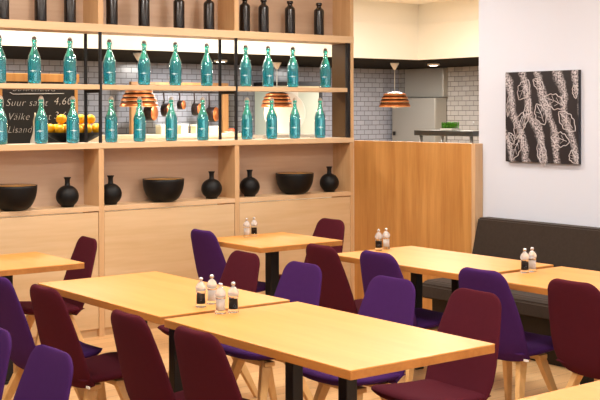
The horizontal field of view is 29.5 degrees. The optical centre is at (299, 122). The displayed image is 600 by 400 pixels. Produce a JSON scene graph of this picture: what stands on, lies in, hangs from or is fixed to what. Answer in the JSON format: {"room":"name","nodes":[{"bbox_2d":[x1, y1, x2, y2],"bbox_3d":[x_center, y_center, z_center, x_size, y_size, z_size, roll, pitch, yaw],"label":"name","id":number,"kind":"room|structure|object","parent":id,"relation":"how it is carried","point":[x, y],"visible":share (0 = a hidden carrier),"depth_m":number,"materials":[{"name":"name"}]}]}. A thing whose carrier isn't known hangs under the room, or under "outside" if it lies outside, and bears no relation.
{"room":"restaurant","nodes":[
{"label":"restaurant","id":0,"kind":"room"},
{"bbox_2d":[0,73,78,143],"bbox_3d":[-2.321,-0.098,10.110,0.780,0.672,0.035,-1,1,-38],"label":"chalkboard","id":1,"kind":"object","parent":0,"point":[20,106],"visible":0.55,"depth_m":10.04,"materials":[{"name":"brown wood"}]},
{"bbox_2d":[6,59,398,140],"bbox_3d":[-4.501,0.358,13.235,15.160,2.350,0.150,-1,1,-38],"label":"wall","id":2,"kind":"structure","parent":0,"point":[373,122],"depth_m":15.68,"materials":[{"name":"grey tile"}]},
{"bbox_2d":[0,0,417,59],"bbox_3d":[-3.663,-1.092,10.460,13.120,0.700,0.050,-1,1,-38],"label":"wall","id":3,"kind":"structure","parent":0,"point":[374,40],"depth_m":13.39,"materials":[{"name":"white paint"}]},
{"bbox_2d":[353,18,478,24],"bbox_3d":[-2.266,-1.178,8.601,13.060,0.020,4.600,-1,1,-38],"label":"trim","id":4,"kind":"structure","parent":3,"relation":"attached to","point":[472,18],"depth_m":14.02,"materials":[{"name":"white"}]},
{"bbox_2d":[2,46,478,69],"bbox_3d":[-2.243,-0.774,10.295,15.160,0.060,7.250,-1,1,-38],"label":"ceiling","id":5,"kind":"structure","parent":0,"point":[11,52],"depth_m":14.01,"materials":[{"name":"paint"}]},
{"bbox_2d":[119,53,157,106],"bbox_3d":[-1.774,-0.470,12.523,0.425,0.594,0.425,-1,1,-38],"label":"pendant lamp","id":6,"kind":"object","parent":5,"relation":"hanging from","point":[129,99],"visible":0.81,"depth_m":12.38,"materials":[{"name":"orange metal"}]},
{"bbox_2d":[261,62,292,106],"bbox_3d":[-0.305,-0.498,15.046,0.425,0.594,0.425,0,1,35],"label":"pendant lamp","id":7,"kind":"object","parent":5,"relation":"hanging from","point":[281,99],"visible":0.94,"depth_m":14.91,"materials":[{"name":"brown metal"}]},
{"bbox_2d":[379,63,409,106],"bbox_3d":[1.273,-0.505,15.317,0.425,0.594,0.425,0,1,18],"label":"pendant lamp","id":8,"kind":"object","parent":5,"relation":"hanging from","point":[389,99],"visible":1,"depth_m":15.18,"materials":[{"name":"brown metal"}]},
{"bbox_2d":[405,68,447,96],"bbox_3d":[1.904,-0.600,17.236,0.105,0.432,0.850,-1,1,-38],"label":"duct","id":9,"kind":"object","parent":5,"relation":"attached to","point":[427,82],"visible":0.9,"depth_m":17.16,"materials":[{"name":"silver metal"}]},
{"bbox_2d":[2,328,579,399],"bbox_3d":[0.420,1.633,6.843,15.400,0.100,16.300,-1,1,-38],"label":"floor","id":10,"kind":"structure","parent":0,"point":[535,384],"depth_m":7.03,"materials":[{"name":"brown wood"}]},
{"bbox_2d":[0,328,11,399],"bbox_3d":[-1.376,1.208,4.280,0.542,0.824,0.441,-1,1,-38],"label":"dining chair","id":11,"kind":"object","parent":10,"relation":"on","point":[5,337],"visible":1,"depth_m":4.28,"materials":[{"name":"purple fabric"}]},
{"bbox_2d":[0,252,83,384],"bbox_3d":[-1.795,1.218,6.933,0.720,0.740,0.685,-1,1,-38],"label":"dining table","id":12,"kind":"object","parent":10,"relation":"on","point":[29,262],"visible":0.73,"depth_m":6.87,"materials":[{"name":"brown wood"}]},
{"bbox_2d":[13,344,72,399],"bbox_3d":[-1.061,1.211,3.869,0.542,0.824,0.441,-1,1,-38],"label":"dining chair","id":13,"kind":"object","parent":10,"relation":"on","point":[47,374],"visible":1,"depth_m":4.00,"materials":[{"name":"purple fabric"}]},
{"bbox_2d":[0,277,102,399],"bbox_3d":[-1.347,1.192,5.962,0.542,0.824,0.441,-1,1,-38],"label":"dining chair","id":14,"kind":"object","parent":10,"relation":"on","point":[13,320],"visible":0.5,"depth_m":5.78,"materials":[{"name":"purple fabric"}]},
{"bbox_2d":[19,236,96,345],"bbox_3d":[-1.616,1.178,7.460,0.542,0.824,0.441,-1,1,-33],"label":"dining chair","id":15,"kind":"object","parent":10,"relation":"on","point":[85,249],"visible":0.44,"depth_m":7.47,"materials":[{"name":"red fabric"}]},
{"bbox_2d":[30,284,129,399],"bbox_3d":[-1.037,1.194,5.616,0.542,0.824,0.441,-1,1,-40],"label":"dining chair","id":16,"kind":"object","parent":10,"relation":"on","point":[55,327],"visible":0.72,"depth_m":5.45,"materials":[{"name":"red fabric"}]},
{"bbox_2d":[38,271,289,392],"bbox_3d":[-0.721,1.226,5.782,0.723,0.740,1.270,-1,1,-38],"label":"dining table","id":17,"kind":"object","parent":10,"relation":"on","point":[155,297],"visible":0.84,"depth_m":5.63,"materials":[{"name":"brown wood"}]},
{"bbox_2d":[195,277,205,307],"bbox_3d":[-0.462,0.790,5.303,0.050,0.139,0.050,-1,1,-38],"label":"pepper mill","id":18,"kind":"object","parent":17,"relation":"on","point":[200,288],"visible":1,"depth_m":5.29,"materials":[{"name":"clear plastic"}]},
{"bbox_2d":[207,275,216,304],"bbox_3d":[-0.417,0.789,5.388,0.050,0.139,0.050,-1,1,-38],"label":"salt mill","id":19,"kind":"object","parent":17,"relation":"on","point":[211,284],"visible":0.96,"depth_m":5.37,"materials":[{"name":"glass"}]},
{"bbox_2d":[89,133,241,141],"bbox_3d":[-1.879,0.832,14.738,2.420,1.360,0.620,-1,1,-38],"label":"countertop","id":20,"kind":"structure","parent":10,"relation":"on","point":[121,137],"depth_m":14.59,"materials":[{"name":"beige"}]},
{"bbox_2d":[129,82,228,133],"bbox_3d":[-1.586,-0.193,15.122,1.510,0.680,0.078,-1,1,-38],"label":"pot rack","id":21,"kind":"object","parent":20,"relation":"on","point":[225,97],"visible":0.58,"depth_m":15.28,"materials":[{"name":"brown wood"}]},
{"bbox_2d":[143,107,157,120],"bbox_3d":[-1.935,-0.208,14.731,0.124,0.370,0.200,0,1,20],"label":"saucepan","id":22,"kind":"object","parent":21,"relation":"hanging from","point":[151,113],"visible":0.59,"depth_m":14.66,"materials":[{"name":"black metal"}]},
{"bbox_2d":[160,92,168,115],"bbox_3d":[-1.744,-0.237,14.886,0.108,0.316,0.171,0,1,20],"label":"saucepan","id":23,"kind":"object","parent":21,"relation":"hanging from","point":[164,108],"visible":0.62,"depth_m":14.82,"materials":[{"name":"black metal"}]},
{"bbox_2d":[191,93,200,115],"bbox_3d":[-1.373,-0.244,15.173,0.106,0.309,0.167,0,1,20],"label":"saucepan","id":24,"kind":"object","parent":21,"relation":"hanging from","point":[195,108],"visible":0.73,"depth_m":15.12,"materials":[{"name":"black metal"}]},
{"bbox_2d":[206,93,217,121],"bbox_3d":[-1.179,-0.206,15.314,0.124,0.390,0.200,0,1,20],"label":"saucepan","id":25,"kind":"object","parent":21,"relation":"hanging from","point":[212,112],"visible":0.83,"depth_m":15.26,"materials":[{"name":"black metal"}]},
{"bbox_2d":[177,124,188,133],"bbox_3d":[-1.536,0.085,14.808,0.118,0.130,0.148,-1,1,-38],"label":"carton","id":26,"kind":"object","parent":20,"relation":"on","point":[181,128],"visible":0.78,"depth_m":14.75,"materials":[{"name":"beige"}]},
{"bbox_2d":[0,0,353,342],"bbox_3d":[-1.068,0.187,8.813,3.675,2.760,0.264,-1,1,-38],"label":"shelving unit","id":27,"kind":"object","parent":10,"relation":"on","point":[157,239],"visible":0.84,"depth_m":8.84,"materials":[{"name":"brown wood"}]},
{"bbox_2d":[0,35,5,82],"bbox_3d":[-2.106,-0.446,7.968,0.094,0.344,0.095,0,1,-5],"label":"glass bottle","id":28,"kind":"object","parent":27,"relation":"on","point":[2,55],"visible":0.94,"depth_m":7.94,"materials":[{"name":"teal glass"}]},
{"bbox_2d":[0,95,6,144],"bbox_3d":[-2.102,-0.018,7.985,0.094,0.344,0.095,0,1,-9],"label":"glass bottle","id":29,"kind":"object","parent":27,"relation":"on","point":[3,119],"visible":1,"depth_m":7.96,"materials":[{"name":"teal glass"}]},
{"bbox_2d":[0,0,8,18],"bbox_3d":[-2.085,-0.857,7.985,0.087,0.279,0.087,-1,1,-38],"label":"bottle","id":30,"kind":"object","parent":27,"relation":"on","point":[4,4],"visible":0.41,"depth_m":7.95,"materials":[{"name":"brown glass"}]},
{"bbox_2d":[0,184,36,210],"bbox_3d":[-2.013,0.530,8.016,0.320,0.177,0.320,-1,1,-38],"label":"bowl","id":31,"kind":"object","parent":27,"relation":"on","point":[13,197],"visible":1,"depth_m":7.90,"materials":[{"name":"black ceramic"}]},
{"bbox_2d":[28,36,40,83],"bbox_3d":[-1.899,-0.448,8.134,0.094,0.344,0.095,0,1,-1],"label":"glass bottle","id":32,"kind":"object","parent":27,"relation":"on","point":[34,60],"visible":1,"depth_m":8.10,"materials":[{"name":"teal glass"}]},
{"bbox_2d":[34,0,46,20],"bbox_3d":[-1.860,-0.859,8.159,0.087,0.279,0.087,0,1,-32],"label":"bottle","id":33,"kind":"object","parent":27,"relation":"on","point":[40,6],"visible":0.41,"depth_m":8.12,"materials":[{"name":"brown glass"}]},
{"bbox_2d":[34,96,47,143],"bbox_3d":[-1.856,-0.020,8.161,0.094,0.344,0.095,0,1,-2],"label":"glass bottle","id":34,"kind":"object","parent":27,"relation":"on","point":[41,120],"visible":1,"depth_m":8.13,"materials":[{"name":"teal glass"}]},
{"bbox_2d":[56,177,78,206],"bbox_3d":[-1.696,0.507,8.296,0.166,0.217,0.166,-1,1,-38],"label":"vase","id":35,"kind":"object","parent":27,"relation":"on","point":[67,195],"visible":1,"depth_m":8.24,"materials":[{"name":"black ceramic"}]},
{"bbox_2d":[63,37,76,83],"bbox_3d":[-1.679,-0.450,8.302,0.094,0.344,0.095,0,1,-8],"label":"glass bottle","id":36,"kind":"object","parent":27,"relation":"on","point":[69,62],"visible":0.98,"depth_m":8.27,"materials":[{"name":"teal glass"}]},
{"bbox_2d":[64,0,75,22],"bbox_3d":[-1.678,-0.861,8.299,0.087,0.279,0.087,0,1,35],"label":"bottle","id":37,"kind":"object","parent":27,"relation":"on","point":[69,5],"visible":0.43,"depth_m":8.26,"materials":[{"name":"brown glass"}]},
{"bbox_2d":[66,96,78,142],"bbox_3d":[-1.660,-0.022,8.315,0.094,0.344,0.095,0,1,-20],"label":"glass bottle","id":38,"kind":"object","parent":27,"relation":"on","point":[72,120],"visible":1,"depth_m":8.28,"materials":[{"name":"teal glass"}]},
{"bbox_2d":[103,39,115,84],"bbox_3d":[-1.422,-0.453,8.490,0.094,0.344,0.095,0,1,-10],"label":"glass bottle","id":39,"kind":"object","parent":27,"relation":"on","point":[109,63],"visible":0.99,"depth_m":8.46,"materials":[{"name":"teal glass"}]},
{"bbox_2d":[105,96,117,141],"bbox_3d":[-1.410,-0.025,8.505,0.094,0.344,0.095,0,1,-12],"label":"glass bottle","id":40,"kind":"object","parent":27,"relation":"on","point":[111,121],"visible":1,"depth_m":8.47,"materials":[{"name":"teal glass"}]},
{"bbox_2d":[106,0,117,24],"bbox_3d":[-1.406,-0.864,8.509,0.087,0.279,0.087,-1,1,-38],"label":"bottle","id":41,"kind":"object","parent":27,"relation":"on","point":[111,5],"visible":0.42,"depth_m":8.47,"materials":[{"name":"brown glass"}]},
{"bbox_2d":[104,175,121,204],"bbox_3d":[-1.416,0.504,8.511,0.166,0.217,0.166,0,1,-5],"label":"vase","id":42,"kind":"object","parent":27,"relation":"on","point":[112,192],"visible":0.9,"depth_m":8.46,"materials":[{"name":"black ceramic"}]},
{"bbox_2d":[133,96,145,141],"bbox_3d":[-1.221,-0.027,8.660,0.094,0.344,0.095,0,1,-4],"label":"glass bottle","id":43,"kind":"object","parent":27,"relation":"on","point":[139,120],"visible":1,"depth_m":8.63,"materials":[{"name":"teal glass"}]},
{"bbox_2d":[138,40,149,84],"bbox_3d":[-1.188,-0.455,8.671,0.094,0.344,0.095,0,1,-6],"label":"glass bottle","id":44,"kind":"object","parent":27,"relation":"on","point":[144,62],"visible":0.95,"depth_m":8.64,"materials":[{"name":"teal glass"}]},
{"bbox_2d":[138,0,149,25],"bbox_3d":[-1.189,-0.866,8.676,0.087,0.279,0.087,0,1,21],"label":"bottle","id":45,"kind":"object","parent":27,"relation":"on","point":[143,5],"visible":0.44,"depth_m":8.64,"materials":[{"name":"brown glass"}]},
{"bbox_2d":[142,178,183,201],"bbox_3d":[-1.051,0.521,8.758,0.320,0.177,0.320,0,1,-5],"label":"bowl","id":46,"kind":"object","parent":27,"relation":"on","point":[156,189],"visible":1,"depth_m":8.64,"materials":[{"name":"black ceramic"}]},
{"bbox_2d":[0,197,330,217],"bbox_3d":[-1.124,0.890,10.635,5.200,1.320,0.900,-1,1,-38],"label":"shelf","id":47,"kind":"object","parent":27,"relation":"attached to","point":[318,197],"depth_m":10.00,"materials":[{"name":"brown wood"}]},
{"bbox_2d":[48,133,66,142],"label":"fruit bowl","id":48,"kind":"object","parent":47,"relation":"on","point":[60,137],"depth_m":9.68,"materials":[{"name":"black ceramic"}]},
{"bbox_2d":[79,132,103,141],"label":"fruit bowl","id":49,"kind":"object","parent":47,"relation":"on","point":[91,136],"depth_m":9.73,"materials":[{"name":"black ceramic"}]},
{"bbox_2d":[165,97,176,140],"bbox_3d":[-0.999,-0.029,8.830,0.094,0.344,0.095,0,1,6],"label":"glass bottle","id":50,"kind":"object","parent":27,"relation":"on","point":[171,118],"visible":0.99,"depth_m":8.80,"materials":[{"name":"teal glass"}]},
{"bbox_2d":[169,42,181,85],"bbox_3d":[-0.968,-0.457,8.841,0.094,0.344,0.095,0,1,5],"label":"glass bottle","id":51,"kind":"object","parent":27,"relation":"on","point":[175,73],"visible":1,"depth_m":8.81,"materials":[{"name":"teal glass"}]},
{"bbox_2d":[173,0,184,27],"bbox_3d":[-0.943,-0.869,8.866,0.087,0.279,0.087,0,1,-18],"label":"bottle","id":52,"kind":"object","parent":27,"relation":"on","point":[178,5],"visible":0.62,"depth_m":8.83,"materials":[{"name":"brown glass"}]},
{"bbox_2d":[197,97,208,139],"bbox_3d":[-0.769,-0.031,8.998,0.094,0.344,0.095,0,1,4],"label":"glass bottle","id":53,"kind":"object","parent":27,"relation":"on","point":[202,118],"visible":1,"depth_m":8.96,"materials":[{"name":"teal glass"}]},
{"bbox_2d":[201,43,212,85],"bbox_3d":[-0.739,-0.460,9.024,0.094,0.344,0.095,0,1,-14],"label":"glass bottle","id":54,"kind":"object","parent":27,"relation":"on","point":[206,64],"visible":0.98,"depth_m":8.99,"materials":[{"name":"teal glass"}]},
{"bbox_2d":[203,0,213,29],"bbox_3d":[-0.723,-0.871,9.036,0.087,0.279,0.087,0,1,43],"label":"bottle","id":55,"kind":"object","parent":27,"relation":"on","point":[208,6],"visible":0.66,"depth_m":9.00,"materials":[{"name":"brown glass"}]},
{"bbox_2d":[201,171,221,198],"bbox_3d":[-0.704,0.497,9.061,0.166,0.217,0.166,0,1,28],"label":"vase","id":56,"kind":"object","parent":27,"relation":"on","point":[211,188],"visible":1,"depth_m":9.01,"materials":[{"name":"black ceramic"}]},
{"bbox_2d":[239,0,249,30],"bbox_3d":[-0.448,-0.874,9.248,0.087,0.279,0.087,0,1,-15],"label":"bottle","id":57,"kind":"object","parent":27,"relation":"on","point":[244,9],"visible":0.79,"depth_m":9.21,"materials":[{"name":"brown glass"}]},
{"bbox_2d":[240,44,251,86],"bbox_3d":[-0.441,-0.462,9.248,0.094,0.344,0.095,0,1,5],"label":"glass bottle","id":58,"kind":"object","parent":27,"relation":"on","point":[245,65],"visible":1,"depth_m":9.22,"materials":[{"name":"teal glass"}]},
{"bbox_2d":[241,97,252,138],"bbox_3d":[-0.432,-0.035,9.270,0.094,0.344,0.095,0,1,-1],"label":"glass bottle","id":59,"kind":"object","parent":27,"relation":"on","point":[246,119],"visible":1,"depth_m":9.24,"materials":[{"name":"teal glass"}]},
{"bbox_2d":[240,170,259,196],"bbox_3d":[-0.411,0.494,9.287,0.166,0.217,0.166,0,1,-30],"label":"vase","id":60,"kind":"object","parent":27,"relation":"on","point":[249,186],"visible":1,"depth_m":9.23,"materials":[{"name":"black ceramic"}]},
{"bbox_2d":[258,0,268,31],"bbox_3d":[-0.300,-0.875,9.363,0.087,0.279,0.087,0,1,12],"label":"bottle","id":61,"kind":"object","parent":27,"relation":"on","point":[263,9],"visible":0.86,"depth_m":9.33,"materials":[{"name":"brown glass"}]},
{"bbox_2d":[262,46,273,86],"bbox_3d":[-0.263,-0.464,9.396,0.094,0.344,0.095,0,1,-14],"label":"glass bottle","id":62,"kind":"object","parent":27,"relation":"on","point":[268,67],"visible":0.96,"depth_m":9.36,"materials":[{"name":"teal glass"}]},
{"bbox_2d":[266,97,276,138],"bbox_3d":[-0.235,-0.037,9.415,0.094,0.344,0.095,0,1,-4],"label":"glass bottle","id":63,"kind":"object","parent":27,"relation":"on","point":[271,118],"visible":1,"depth_m":9.38,"materials":[{"name":"teal glass"}]},
{"bbox_2d":[285,1,294,33],"bbox_3d":[-0.084,-0.877,9.530,0.087,0.279,0.087,0,1,-1],"label":"bottle","id":64,"kind":"object","parent":27,"relation":"on","point":[289,10],"visible":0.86,"depth_m":9.49,"materials":[{"name":"brown glass"}]},
{"bbox_2d":[287,46,297,86],"bbox_3d":[-0.060,-0.466,9.552,0.094,0.344,0.095,0,1,3],"label":"glass bottle","id":65,"kind":"object","parent":27,"relation":"on","point":[292,68],"visible":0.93,"depth_m":9.52,"materials":[{"name":"teal glass"}]},
{"bbox_2d":[289,98,299,138],"bbox_3d":[-0.044,-0.038,9.565,0.094,0.344,0.095,0,1,5],"label":"glass bottle","id":66,"kind":"object","parent":27,"relation":"on","point":[294,119],"visible":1,"depth_m":9.53,"materials":[{"name":"teal glass"}]},
{"bbox_2d":[276,172,313,194],"bbox_3d":[-0.044,0.510,9.536,0.320,0.177,0.320,0,1,28],"label":"bowl","id":67,"kind":"object","parent":27,"relation":"on","point":[292,183],"visible":1,"depth_m":9.42,"materials":[{"name":"black ceramic"}]},
{"bbox_2d":[314,3,323,34],"bbox_3d":[0.162,-0.880,9.719,0.087,0.279,0.087,0,1,-28],"label":"bottle","id":68,"kind":"object","parent":27,"relation":"on","point":[318,12],"visible":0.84,"depth_m":9.68,"materials":[{"name":"brown glass"}]},
{"bbox_2d":[314,98,324,137],"bbox_3d":[0.171,-0.041,9.738,0.094,0.344,0.095,0,1,-5],"label":"glass bottle","id":69,"kind":"object","parent":27,"relation":"on","point":[319,121],"visible":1,"depth_m":9.70,"materials":[{"name":"teal glass"}]},
{"bbox_2d":[320,48,330,87],"bbox_3d":[0.218,-0.469,9.775,0.094,0.344,0.095,0,1,14],"label":"glass bottle","id":70,"kind":"object","parent":27,"relation":"on","point":[325,68],"visible":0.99,"depth_m":9.74,"materials":[{"name":"teal glass"}]},
{"bbox_2d":[320,166,338,191],"bbox_3d":[0.252,0.487,9.799,0.166,0.217,0.166,0,1,3],"label":"vase","id":71,"kind":"object","parent":27,"relation":"on","point":[329,182],"visible":1,"depth_m":9.74,"materials":[{"name":"black ceramic"}]},
{"bbox_2d":[111,309,248,399],"bbox_3d":[-0.520,1.200,4.885,0.542,0.824,0.441,-1,1,-37],"label":"dining chair","id":72,"kind":"object","parent":10,"relation":"on","point":[144,373],"visible":0.94,"depth_m":4.70,"materials":[{"name":"red fabric"}]},
{"bbox_2d":[174,326,242,399],"bbox_3d":[-0.209,1.203,4.519,0.542,0.824,0.441,-1,1,-39],"label":"dining chair","id":73,"kind":"object","parent":10,"relation":"on","point":[206,373],"visible":1,"depth_m":4.33,"materials":[{"name":"red fabric"}]},
{"bbox_2d":[157,250,259,397],"bbox_3d":[-0.521,1.183,6.634,0.542,0.824,0.441,-1,1,-36],"label":"dining chair","id":74,"kind":"object","parent":10,"relation":"on","point":[241,268],"visible":0.32,"depth_m":6.70,"materials":[{"name":"red fabric"}]},
{"bbox_2d":[191,229,264,292],"bbox_3d":[-0.497,1.168,8.195,0.542,0.824,0.441,-1,1,-38],"label":"dining chair","id":75,"kind":"object","parent":10,"relation":"on","point":[209,258],"visible":0.42,"depth_m":8.03,"materials":[{"name":"purple fabric"}]},
{"bbox_2d":[221,261,321,399],"bbox_3d":[-0.169,1.187,6.136,0.542,0.824,0.441,-1,1,-38],"label":"dining chair","id":76,"kind":"object","parent":10,"relation":"on","point":[299,281],"visible":0.39,"depth_m":6.16,"materials":[{"name":"purple fabric"}]},
{"bbox_2d":[217,232,342,296],"bbox_3d":[-0.198,1.202,8.100,0.715,0.740,0.710,-1,1,-38],"label":"dining table","id":77,"kind":"object","parent":10,"relation":"on","point":[270,244],"visible":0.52,"depth_m":8.05,"materials":[{"name":"brown wood"}]},
{"bbox_2d":[243,218,249,236],"bbox_3d":[-0.387,0.761,8.253,0.050,0.139,0.050,0,1,39],"label":"salt mill","id":78,"kind":"object","parent":77,"relation":"on","point":[246,224],"visible":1,"depth_m":8.23,"materials":[{"name":"glass"}]},
{"bbox_2d":[252,134,314,138],"bbox_3d":[-0.248,0.831,15.391,0.900,1.340,0.400,-1,1,-38],"label":"prep table","id":79,"kind":"object","parent":10,"relation":"on","point":[263,136],"visible":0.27,"depth_m":15.19,"materials":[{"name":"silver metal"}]},
{"bbox_2d":[264,92,304,133],"bbox_3d":[-0.210,-0.129,15.427,0.704,0.577,0.020,-1,1,-38],"label":"round tray","id":80,"kind":"object","parent":79,"relation":"on","point":[283,113],"visible":0.48,"depth_m":15.44,"materials":[{"name":"white ceramic"}]},
{"bbox_2d":[253,82,321,138],"bbox_3d":[-0.165,0.464,16.121,0.810,2.060,0.562,-1,1,-38],"label":"tall cabinet","id":81,"kind":"object","parent":10,"relation":"on","point":[309,99],"visible":0.13,"depth_m":16.01,"materials":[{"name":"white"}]},
{"bbox_2d":[279,218,344,279],"bbox_3d":[0.055,1.162,8.694,0.542,0.824,0.441,-1,1,-38],"label":"dining chair","id":82,"kind":"object","parent":10,"relation":"on","point":[325,227],"visible":0.26,"depth_m":8.80,"materials":[{"name":"red fabric"}]},
{"bbox_2d":[164,302,494,399],"bbox_3d":[0.084,1.234,4.728,0.740,0.740,1.268,-1,1,-38],"label":"dining table","id":83,"kind":"object","parent":10,"relation":"on","point":[350,347],"visible":0.99,"depth_m":4.56,"materials":[{"name":"brown wood"}]},
{"bbox_2d":[215,283,225,313],"bbox_3d":[-0.358,0.791,5.126,0.050,0.139,0.050,0,1,0],"label":"salt mill","id":84,"kind":"object","parent":83,"relation":"on","point":[220,293],"visible":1,"depth_m":5.11,"materials":[{"name":"white plastic"}]},
{"bbox_2d":[228,282,238,312],"bbox_3d":[-0.302,0.791,5.157,0.050,0.139,0.050,0,1,-26],"label":"pepper mill","id":85,"kind":"object","parent":83,"relation":"on","point":[233,292],"visible":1,"depth_m":5.14,"materials":[{"name":"glass"}]},
{"bbox_2d":[306,243,362,313],"bbox_3d":[0.327,1.175,7.274,0.542,0.824,0.441,-1,1,-36],"label":"dining chair","id":86,"kind":"object","parent":10,"relation":"on","point":[336,293],"visible":0.44,"depth_m":7.08,"materials":[{"name":"red fabric"}]},
{"bbox_2d":[303,275,415,399],"bbox_3d":[0.279,1.191,5.567,0.542,0.824,0.441,-1,1,-39],"label":"dining chair","id":87,"kind":"object","parent":10,"relation":"on","point":[392,299],"visible":0.48,"depth_m":5.61,"materials":[{"name":"purple fabric"}]},
{"bbox_2d":[360,250,442,381],"bbox_3d":[0.652,1.177,6.915,0.542,0.824,0.441,-1,1,-38],"label":"dining chair","id":88,"kind":"object","parent":10,"relation":"on","point":[373,264],"visible":0.35,"depth_m":6.77,"materials":[{"name":"purple fabric"}]},
{"bbox_2d":[392,98,445,142],"bbox_3d":[1.794,0.553,17.255,0.265,1.850,0.940,-1,1,-38],"label":"tall cabinet","id":89,"kind":"object","parent":10,"relation":"on","point":[422,113],"visible":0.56,"depth_m":17.09,"materials":[{"name":"silver metal"}]},
{"bbox_2d":[371,288,501,399],"bbox_3d":[0.625,1.194,5.158,0.542,0.824,0.441,-1,1,-36],"label":"dining chair","id":90,"kind":"object","parent":10,"relation":"on","point":[468,313],"visible":0.89,"depth_m":5.19,"materials":[{"name":"red fabric"}]},
{"bbox_2d":[338,246,553,369],"bbox_3d":[0.845,1.210,7.000,0.712,0.740,1.225,-1,1,-38],"label":"dining table","id":91,"kind":"object","parent":10,"relation":"on","point":[418,261],"visible":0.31,"depth_m":6.97,"materials":[{"name":"brown wood"}]},
{"bbox_2d":[375,229,381,250],"bbox_3d":[0.514,0.766,7.446,0.050,0.139,0.050,0,1,-30],"label":"pepper mill","id":92,"kind":"object","parent":91,"relation":"on","point":[378,237],"visible":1,"depth_m":7.43,"materials":[{"name":"glass"}]},
{"bbox_2d":[382,228,389,248],"bbox_3d":[0.570,0.765,7.513,0.050,0.139,0.050,0,1,35],"label":"salt mill","id":93,"kind":"object","parent":91,"relation":"on","point":[386,235],"visible":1,"depth_m":7.50,"materials":[{"name":"white plastic"}]},
{"bbox_2d":[414,130,478,142],"bbox_3d":[1.368,0.810,9.696,0.600,1.485,1.170,-1,1,-38],"label":"shelf","id":94,"kind":"object","parent":10,"relation":"on","point":[442,133],"visible":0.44,"depth_m":9.64,"materials":[{"name":"grey metal"}]},
{"bbox_2d":[440,122,459,130],"bbox_3d":[1.284,0.030,9.745,0.110,0.073,0.153,-1,1,-38],"label":"tray","id":95,"kind":"object","parent":94,"relation":"on","point":[445,126],"visible":1,"depth_m":9.71,"materials":[{"name":"white ceramic"}]},
{"bbox_2d":[458,267,557,399],"bbox_3d":[1.145,1.183,6.171,0.542,0.824,0.441,-1,1,-40],"label":"dining chair","id":96,"kind":"object","parent":10,"relation":"on","point":[517,345],"visible":0.6,"depth_m":6.00,"materials":[{"name":"purple fabric"}]},
{"bbox_2d":[423,217,599,367],"bbox_3d":[3.290,1.164,5.700,0.715,0.845,6.990,-1,1,-38],"label":"bench","id":97,"kind":"object","parent":10,"relation":"on","point":[556,244],"visible":0.3,"depth_m":8.02,"materials":[{"name":"black fabric"}]},
{"bbox_2d":[501,266,599,384],"bbox_3d":[1.625,1.218,5.960,0.715,0.740,1.235,-1,1,-38],"label":"dining table","id":98,"kind":"object","parent":10,"relation":"on","point":[537,282],"visible":0.33,"depth_m":6.18,"materials":[{"name":"brown wood"}]},
{"bbox_2d":[520,248,528,272],"bbox_3d":[1.263,0.775,6.394,0.050,0.139,0.050,0,1,21],"label":"pepper mill","id":99,"kind":"object","parent":98,"relation":"on","point":[524,256],"visible":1,"depth_m":6.38,"materials":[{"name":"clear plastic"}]},
{"bbox_2d":[528,247,536,271],"bbox_3d":[1.314,0.774,6.439,0.050,0.139,0.050,0,1,34],"label":"salt mill","id":100,"kind":"object","parent":98,"relation":"on","point":[532,255],"visible":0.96,"depth_m":6.42,"materials":[{"name":"glass"}]},
{"bbox_2d":[517,380,599,399],"bbox_3d":[1.238,1.245,3.233,0.740,0.740,1.250,-1,1,-38],"label":"dining table","id":101,"kind":"object","parent":10,"relation":"on","point":[588,391],"visible":1,"depth_m":3.65,"materials":[{"name":"brown wood"}]},
{"bbox_2d":[548,278,599,387],"bbox_3d":[1.537,1.186,5.741,0.542,0.824,0.441,-1,1,-37],"label":"dining chair","id":102,"kind":"object","parent":10,"relation":"on","point":[574,306],"visible":1,"depth_m":5.63,"materials":[{"name":"red fabric"}]},
{"bbox_2d":[365,0,454,3],"bbox_3d":[1.252,-1.459,5.724,15.400,0.100,13.550,-1,1,-38],"label":"ceiling","id":103,"kind":"structure","parent":0,"point":[392,1],"depth_m":14.01,"materials":[{"name":"white paint"}]},
{"bbox_2d":[354,140,482,309],"bbox_3d":[0.953,0.857,9.313,0.125,1.400,1.430,-1,1,-38],"label":"wall partition","id":104,"kind":"structure","parent":0,"point":[426,194],"depth_m":9.22,"materials":[{"name":"brown wood"}]},
{"bbox_2d":[399,66,478,142],"bbox_3d":[3.739,0.319,15.047,0.100,2.350,7.050,-1,1,-38],"label":"wall","id":105,"kind":"structure","parent":0,"point":[462,101],"depth_m":16.71,"materials":[{"name":"grey tile"}]},
{"bbox_2d":[418,0,478,59],"bbox_3d":[2.927,-1.130,12.609,0.060,0.700,4.600,-1,1,-38],"label":"wall","id":106,"kind":"structure","parent":0,"point":[460,39],"depth_m":13.99,"materials":[{"name":"white paint"}]},
{"bbox_2d":[479,0,599,226],"bbox_3d":[4.220,0.088,5.222,0.140,3.000,9.110,-1,1,-38],"label":"wall","id":107,"kind":"structure","parent":0,"point":[515,35],"depth_m":8.30,"materials":[{"name":"white paint"}]},
{"bbox_2d":[506,70,580,165],"bbox_3d":[1.758,-0.026,8.264,0.035,0.694,0.685,-1,1,-38],"label":"picture","id":108,"kind":"object","parent":107,"relation":"attached to","point":[543,108],"visible":1,"depth_m":8.23,"materials":[{"name":"black fabric"}]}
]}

